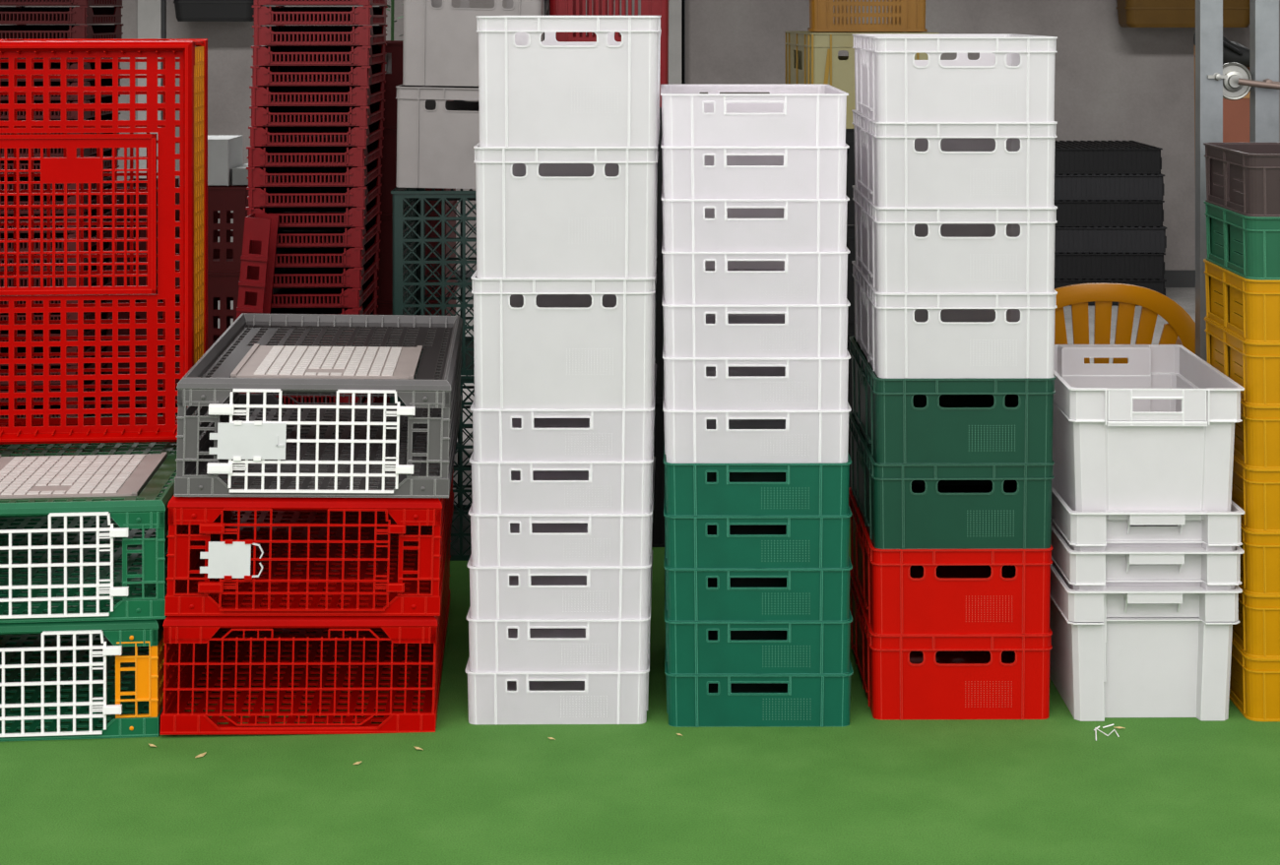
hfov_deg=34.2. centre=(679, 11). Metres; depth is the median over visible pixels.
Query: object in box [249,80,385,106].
tray
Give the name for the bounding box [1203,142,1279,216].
crate
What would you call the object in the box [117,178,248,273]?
crate
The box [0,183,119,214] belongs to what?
tray
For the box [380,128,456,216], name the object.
crate
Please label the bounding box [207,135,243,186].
carton
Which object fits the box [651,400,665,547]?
bin
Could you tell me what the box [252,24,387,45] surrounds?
tray
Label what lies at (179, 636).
grille
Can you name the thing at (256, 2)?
tray
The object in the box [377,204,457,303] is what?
crate
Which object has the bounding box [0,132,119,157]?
tray
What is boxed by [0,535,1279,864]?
floor
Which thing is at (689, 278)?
crate
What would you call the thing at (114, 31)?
tray
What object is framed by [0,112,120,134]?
tray
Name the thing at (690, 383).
crate
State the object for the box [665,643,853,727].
crate
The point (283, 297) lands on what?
tray
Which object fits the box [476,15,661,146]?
crate
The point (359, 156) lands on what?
tray
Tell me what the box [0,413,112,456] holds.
tray
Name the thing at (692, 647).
crate
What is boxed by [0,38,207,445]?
crate
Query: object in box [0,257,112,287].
tray
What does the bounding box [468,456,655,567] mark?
crate
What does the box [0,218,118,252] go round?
tray
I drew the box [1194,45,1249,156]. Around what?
board
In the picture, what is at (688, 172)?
crate
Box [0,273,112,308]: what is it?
tray
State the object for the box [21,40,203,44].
grille
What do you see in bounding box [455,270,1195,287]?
baseboard
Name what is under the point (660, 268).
bin
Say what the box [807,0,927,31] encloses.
basket
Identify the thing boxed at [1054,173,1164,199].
crate
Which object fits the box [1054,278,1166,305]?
crate
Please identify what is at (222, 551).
crate
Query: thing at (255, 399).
grille
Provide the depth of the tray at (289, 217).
6.21 m
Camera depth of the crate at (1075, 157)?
10.95 m
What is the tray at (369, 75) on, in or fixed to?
on the tray at (261, 96)
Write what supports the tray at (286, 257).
on the tray at (344, 277)
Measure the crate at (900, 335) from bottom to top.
0.186 m
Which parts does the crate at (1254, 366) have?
slotted panel, slotted panel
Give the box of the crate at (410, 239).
[390,187,476,376]
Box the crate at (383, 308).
[375,285,457,342]
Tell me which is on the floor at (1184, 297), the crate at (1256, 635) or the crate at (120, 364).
the crate at (120, 364)
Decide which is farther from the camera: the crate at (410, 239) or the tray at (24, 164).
the tray at (24, 164)
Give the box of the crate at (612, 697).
[465,620,650,724]
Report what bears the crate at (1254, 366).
on the crate at (1256, 441)
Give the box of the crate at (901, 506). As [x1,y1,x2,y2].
[848,411,1054,549]
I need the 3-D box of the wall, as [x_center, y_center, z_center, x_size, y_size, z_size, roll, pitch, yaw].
[0.000,0.118,11.775,10.000,2.950,0.150,0,0,0]
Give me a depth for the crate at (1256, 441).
4.53 m
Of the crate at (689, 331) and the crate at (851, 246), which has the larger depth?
the crate at (851, 246)
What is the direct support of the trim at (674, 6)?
attached to the wall
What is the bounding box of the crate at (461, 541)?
[389,376,474,561]
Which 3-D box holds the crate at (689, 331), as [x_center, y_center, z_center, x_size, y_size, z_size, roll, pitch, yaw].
[0.165,0.689,4.785,0.407,0.114,0.600,0,0,0]
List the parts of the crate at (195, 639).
panel, frame, frame, panel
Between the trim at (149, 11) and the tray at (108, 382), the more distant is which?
the trim at (149, 11)
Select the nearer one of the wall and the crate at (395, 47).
the crate at (395, 47)
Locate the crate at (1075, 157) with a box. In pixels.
[1054,140,1162,174]
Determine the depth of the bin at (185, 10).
11.38 m
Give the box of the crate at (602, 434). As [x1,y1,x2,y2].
[470,364,656,461]
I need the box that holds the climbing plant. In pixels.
[385,0,403,40]
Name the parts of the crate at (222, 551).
panel, panel, latch plate, door, frame, frame, panel, panel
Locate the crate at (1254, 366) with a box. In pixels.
[1204,317,1279,406]
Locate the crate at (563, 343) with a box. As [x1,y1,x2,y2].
[471,268,656,409]
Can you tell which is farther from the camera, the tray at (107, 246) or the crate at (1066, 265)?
the crate at (1066, 265)
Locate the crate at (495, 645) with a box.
[466,550,652,672]
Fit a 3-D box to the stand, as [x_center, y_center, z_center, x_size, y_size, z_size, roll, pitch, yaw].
[1.377,0.443,5.146,0.254,2.200,0.128,0,0,0]
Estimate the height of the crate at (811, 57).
0.295 m
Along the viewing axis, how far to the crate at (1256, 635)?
4.53 m
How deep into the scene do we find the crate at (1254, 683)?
4.53 m
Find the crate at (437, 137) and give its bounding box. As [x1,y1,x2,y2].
[395,84,479,189]
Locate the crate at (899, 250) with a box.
[852,185,1057,293]
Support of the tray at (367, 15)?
on the tray at (268, 34)
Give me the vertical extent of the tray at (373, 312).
0.059 m
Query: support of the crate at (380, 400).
on the floor at (1184, 297)
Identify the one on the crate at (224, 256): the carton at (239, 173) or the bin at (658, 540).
the carton at (239, 173)
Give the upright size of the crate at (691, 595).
0.114 m
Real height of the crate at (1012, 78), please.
0.186 m
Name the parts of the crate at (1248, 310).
slotted panel, slotted panel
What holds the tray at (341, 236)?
on the tray at (286, 257)
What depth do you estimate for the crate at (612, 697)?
4.51 m
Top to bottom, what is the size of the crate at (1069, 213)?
0.137 m
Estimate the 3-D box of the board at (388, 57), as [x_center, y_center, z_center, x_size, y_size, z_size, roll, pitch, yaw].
[-0.976,0.216,6.970,0.083,0.170,0.020,0,0,0]
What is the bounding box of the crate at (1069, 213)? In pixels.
[1054,199,1164,226]
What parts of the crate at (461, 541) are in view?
lattice panel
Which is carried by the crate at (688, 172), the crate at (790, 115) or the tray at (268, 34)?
the crate at (790, 115)
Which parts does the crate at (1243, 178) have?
slotted panel, slotted panel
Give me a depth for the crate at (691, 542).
4.49 m
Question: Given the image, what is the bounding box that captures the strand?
[1093,724,1119,741]
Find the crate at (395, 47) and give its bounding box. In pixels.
[383,40,452,128]
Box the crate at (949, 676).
[849,570,1052,720]
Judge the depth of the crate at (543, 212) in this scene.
4.51 m
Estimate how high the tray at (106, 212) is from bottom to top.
0.059 m
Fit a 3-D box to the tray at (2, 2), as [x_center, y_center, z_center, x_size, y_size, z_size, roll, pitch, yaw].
[-2.058,-0.050,6.841,0.354,0.059,0.492,0,0,-2]
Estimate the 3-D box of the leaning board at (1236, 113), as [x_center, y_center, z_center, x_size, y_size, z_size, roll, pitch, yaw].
[1.712,0.889,6.340,0.211,1.310,0.081,0,0,0]
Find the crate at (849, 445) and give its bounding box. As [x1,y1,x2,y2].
[847,423,850,488]
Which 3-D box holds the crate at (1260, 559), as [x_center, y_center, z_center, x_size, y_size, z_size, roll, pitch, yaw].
[1.531,1.200,4.720,0.600,0.137,0.398,0,0,0]
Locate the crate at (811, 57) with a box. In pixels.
[785,31,939,128]
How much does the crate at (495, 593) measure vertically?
0.114 m
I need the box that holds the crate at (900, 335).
[851,260,1057,378]
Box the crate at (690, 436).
[662,375,851,463]
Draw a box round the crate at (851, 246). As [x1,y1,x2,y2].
[846,225,855,320]
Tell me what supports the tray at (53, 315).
on the tray at (105, 315)
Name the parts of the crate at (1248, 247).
slotted panel, slotted panel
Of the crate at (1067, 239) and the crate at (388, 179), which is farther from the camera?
the crate at (1067, 239)
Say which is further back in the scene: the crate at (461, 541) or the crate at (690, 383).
the crate at (461, 541)
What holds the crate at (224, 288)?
on the crate at (120, 364)
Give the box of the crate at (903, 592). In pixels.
[848,487,1052,635]
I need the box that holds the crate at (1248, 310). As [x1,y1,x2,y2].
[1203,258,1279,343]
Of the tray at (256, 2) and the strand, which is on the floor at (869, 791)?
the strand
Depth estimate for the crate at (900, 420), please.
4.54 m
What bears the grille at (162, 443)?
attached to the crate at (125, 490)
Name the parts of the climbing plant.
stem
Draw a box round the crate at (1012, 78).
[852,34,1057,122]
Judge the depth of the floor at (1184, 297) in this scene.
10.31 m
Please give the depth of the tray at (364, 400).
6.60 m
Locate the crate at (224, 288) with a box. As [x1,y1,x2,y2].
[117,273,240,357]
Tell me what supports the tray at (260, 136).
on the tray at (359, 156)
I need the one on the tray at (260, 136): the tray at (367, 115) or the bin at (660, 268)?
the tray at (367, 115)
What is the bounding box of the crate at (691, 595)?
[664,529,852,621]
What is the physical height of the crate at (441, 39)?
0.296 m
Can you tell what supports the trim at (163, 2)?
attached to the wall
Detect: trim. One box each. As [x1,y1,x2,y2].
[137,0,161,178]
[161,0,166,127]
[668,0,684,84]
[681,0,685,84]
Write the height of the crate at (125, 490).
0.250 m
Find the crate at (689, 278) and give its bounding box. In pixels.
[661,235,849,305]
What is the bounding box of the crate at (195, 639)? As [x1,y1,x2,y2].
[159,513,450,735]
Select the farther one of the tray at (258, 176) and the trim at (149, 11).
the trim at (149, 11)
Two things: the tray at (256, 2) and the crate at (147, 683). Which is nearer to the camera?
the crate at (147, 683)
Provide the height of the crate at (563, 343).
0.284 m
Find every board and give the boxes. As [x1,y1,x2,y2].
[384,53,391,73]
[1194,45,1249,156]
[1222,92,1249,142]
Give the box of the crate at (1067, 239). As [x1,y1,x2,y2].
[1054,225,1167,253]
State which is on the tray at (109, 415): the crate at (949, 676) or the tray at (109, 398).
the tray at (109, 398)
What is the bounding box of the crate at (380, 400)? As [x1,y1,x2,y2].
[373,393,389,405]
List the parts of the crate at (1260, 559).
slotted panel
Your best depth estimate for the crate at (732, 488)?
4.49 m
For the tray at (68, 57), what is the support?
on the tray at (4, 65)
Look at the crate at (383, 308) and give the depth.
6.90 m
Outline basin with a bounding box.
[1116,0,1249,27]
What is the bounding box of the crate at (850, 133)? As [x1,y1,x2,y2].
[845,128,854,225]
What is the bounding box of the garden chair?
[1054,282,1195,364]
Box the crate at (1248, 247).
[1204,200,1279,279]
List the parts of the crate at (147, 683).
door, frame, frame, panel, panel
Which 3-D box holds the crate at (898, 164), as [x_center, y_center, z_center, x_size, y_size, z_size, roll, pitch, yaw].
[0.625,0.334,4.830,0.402,0.186,0.600,0,0,0]
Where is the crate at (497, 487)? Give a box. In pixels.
[469,426,654,513]
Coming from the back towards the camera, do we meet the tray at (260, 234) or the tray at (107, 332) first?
the tray at (107, 332)
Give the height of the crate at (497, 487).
0.114 m
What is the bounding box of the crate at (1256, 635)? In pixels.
[1231,590,1279,658]
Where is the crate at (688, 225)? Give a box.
[661,181,849,252]
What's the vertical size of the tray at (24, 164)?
0.059 m
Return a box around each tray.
[0,0,122,5]
[0,5,123,24]
[0,23,123,38]
[0,57,121,59]
[0,62,121,81]
[0,78,121,100]
[0,94,120,119]
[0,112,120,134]
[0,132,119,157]
[0,147,120,173]
[0,165,119,190]
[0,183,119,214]
[0,200,119,233]
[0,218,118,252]
[0,235,118,270]
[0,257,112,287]
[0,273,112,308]
[0,300,112,324]
[0,312,112,341]
[0,328,112,366]
[0,345,112,384]
[0,363,112,402]
[0,380,112,418]
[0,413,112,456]
[85,396,112,416]
[236,212,279,393]
[245,192,382,227]
[246,136,383,166]
[246,155,382,187]
[246,174,382,207]
[248,118,384,146]
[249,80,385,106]
[249,99,384,126]
[250,62,386,85]
[251,43,386,65]
[252,4,387,25]
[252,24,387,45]
[254,0,386,5]
[266,392,365,405]
[270,267,379,308]
[270,286,379,315]
[272,249,380,287]
[272,305,378,344]
[274,230,381,267]
[276,211,382,247]
[359,393,373,405]
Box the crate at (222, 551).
[164,431,453,616]
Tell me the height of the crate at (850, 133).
0.295 m
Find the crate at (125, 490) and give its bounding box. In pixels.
[0,415,200,623]
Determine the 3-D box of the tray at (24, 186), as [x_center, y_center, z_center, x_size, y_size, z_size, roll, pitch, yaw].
[-2.076,0.551,6.837,0.354,0.059,0.492,0,0,-2]
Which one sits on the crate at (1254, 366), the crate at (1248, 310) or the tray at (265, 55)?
the crate at (1248, 310)
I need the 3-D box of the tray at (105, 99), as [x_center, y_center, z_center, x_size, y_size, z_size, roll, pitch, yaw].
[-2.070,0.311,6.841,0.354,0.059,0.492,0,0,-3]
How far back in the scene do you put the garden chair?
5.25 m
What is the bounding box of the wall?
[0,0,1279,270]
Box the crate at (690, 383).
[662,345,850,410]
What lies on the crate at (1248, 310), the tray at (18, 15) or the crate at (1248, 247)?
the crate at (1248, 247)
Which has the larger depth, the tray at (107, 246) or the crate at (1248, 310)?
the tray at (107, 246)
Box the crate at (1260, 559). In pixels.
[1238,525,1279,595]
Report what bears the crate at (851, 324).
on the crate at (849, 445)
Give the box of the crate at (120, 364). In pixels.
[111,362,179,445]
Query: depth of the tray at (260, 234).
6.05 m
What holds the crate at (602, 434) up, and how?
on the crate at (497, 487)
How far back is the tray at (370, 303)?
6.50 m
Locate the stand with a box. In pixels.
[1195,0,1279,362]
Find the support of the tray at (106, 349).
on the tray at (107, 365)
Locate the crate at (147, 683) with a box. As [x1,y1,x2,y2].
[0,515,186,741]
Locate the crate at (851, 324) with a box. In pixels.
[846,320,854,412]
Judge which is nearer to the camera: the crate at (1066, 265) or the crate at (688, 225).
the crate at (688, 225)
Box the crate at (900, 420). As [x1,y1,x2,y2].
[849,336,1055,463]
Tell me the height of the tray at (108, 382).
0.059 m
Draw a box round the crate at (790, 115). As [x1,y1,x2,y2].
[660,84,848,146]
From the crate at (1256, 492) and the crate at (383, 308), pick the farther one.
the crate at (383, 308)
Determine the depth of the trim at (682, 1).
11.67 m
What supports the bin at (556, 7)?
on the bin at (660, 159)
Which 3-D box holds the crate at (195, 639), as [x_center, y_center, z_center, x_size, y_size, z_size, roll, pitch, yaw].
[-0.848,1.415,4.929,0.591,0.276,0.986,1,0,-4]
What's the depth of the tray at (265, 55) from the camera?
6.20 m
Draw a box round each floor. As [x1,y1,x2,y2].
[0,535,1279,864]
[112,287,1195,505]
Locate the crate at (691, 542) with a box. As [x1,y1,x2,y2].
[663,484,851,569]
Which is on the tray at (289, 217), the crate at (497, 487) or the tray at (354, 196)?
the tray at (354, 196)
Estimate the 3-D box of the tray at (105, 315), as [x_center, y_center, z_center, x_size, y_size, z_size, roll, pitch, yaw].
[-2.087,1.032,6.837,0.354,0.059,0.492,0,0,-2]
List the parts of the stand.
post, post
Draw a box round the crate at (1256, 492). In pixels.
[1231,457,1279,532]
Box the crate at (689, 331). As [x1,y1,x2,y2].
[662,271,850,357]
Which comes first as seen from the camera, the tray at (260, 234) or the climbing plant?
the tray at (260, 234)
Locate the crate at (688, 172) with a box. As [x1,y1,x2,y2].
[660,136,849,199]
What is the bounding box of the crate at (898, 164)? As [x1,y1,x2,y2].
[851,109,1057,207]
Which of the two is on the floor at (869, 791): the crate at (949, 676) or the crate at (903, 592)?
the crate at (949, 676)
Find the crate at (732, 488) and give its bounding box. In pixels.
[663,446,851,515]
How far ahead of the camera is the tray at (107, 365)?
6.67 m
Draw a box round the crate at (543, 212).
[473,142,658,278]
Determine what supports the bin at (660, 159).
on the bin at (660, 268)
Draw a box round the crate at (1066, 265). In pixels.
[1054,253,1165,278]
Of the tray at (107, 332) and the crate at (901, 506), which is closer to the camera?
the crate at (901, 506)
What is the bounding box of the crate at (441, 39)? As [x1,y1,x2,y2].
[402,0,549,86]
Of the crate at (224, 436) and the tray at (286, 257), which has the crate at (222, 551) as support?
the crate at (224, 436)
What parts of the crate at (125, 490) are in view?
door, frame, frame, panel, panel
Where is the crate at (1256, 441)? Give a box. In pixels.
[1233,401,1279,469]
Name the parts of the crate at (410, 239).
lattice panel, lattice panel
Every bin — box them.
[173,0,262,21]
[549,0,668,107]
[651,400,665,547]
[655,254,663,400]
[656,107,662,254]
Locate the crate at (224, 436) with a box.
[174,313,463,498]
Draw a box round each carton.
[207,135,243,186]
[231,163,248,186]
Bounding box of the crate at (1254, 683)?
[1228,640,1279,721]
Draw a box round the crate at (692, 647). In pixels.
[664,569,852,674]
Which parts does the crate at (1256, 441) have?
slotted panel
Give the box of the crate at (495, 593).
[467,528,652,619]
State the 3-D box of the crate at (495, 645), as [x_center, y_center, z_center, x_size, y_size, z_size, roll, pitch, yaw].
[-0.263,1.372,4.800,0.400,0.114,0.600,0,0,0]
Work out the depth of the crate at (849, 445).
6.40 m
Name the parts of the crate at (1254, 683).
slotted panel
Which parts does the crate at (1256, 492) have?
slotted panel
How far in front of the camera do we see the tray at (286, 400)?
6.21 m
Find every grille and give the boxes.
[7,443,176,497]
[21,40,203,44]
[162,628,435,726]
[238,328,438,404]
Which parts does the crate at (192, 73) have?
panel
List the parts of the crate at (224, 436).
panel, panel, latch plate, door, frame, frame, panel, panel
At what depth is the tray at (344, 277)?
6.21 m
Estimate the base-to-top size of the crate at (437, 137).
0.300 m
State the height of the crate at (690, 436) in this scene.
0.114 m
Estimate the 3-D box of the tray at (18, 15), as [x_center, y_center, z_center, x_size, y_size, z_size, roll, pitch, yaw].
[-2.062,0.010,6.837,0.354,0.059,0.492,0,0,-2]
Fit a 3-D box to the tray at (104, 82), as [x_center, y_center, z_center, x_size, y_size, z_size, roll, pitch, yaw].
[-2.068,0.251,6.839,0.354,0.059,0.492,0,0,-2]
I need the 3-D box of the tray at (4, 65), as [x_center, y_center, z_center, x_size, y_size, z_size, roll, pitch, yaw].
[-2.068,0.191,6.839,0.354,0.059,0.492,0,0,-2]
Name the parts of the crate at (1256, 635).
slotted panel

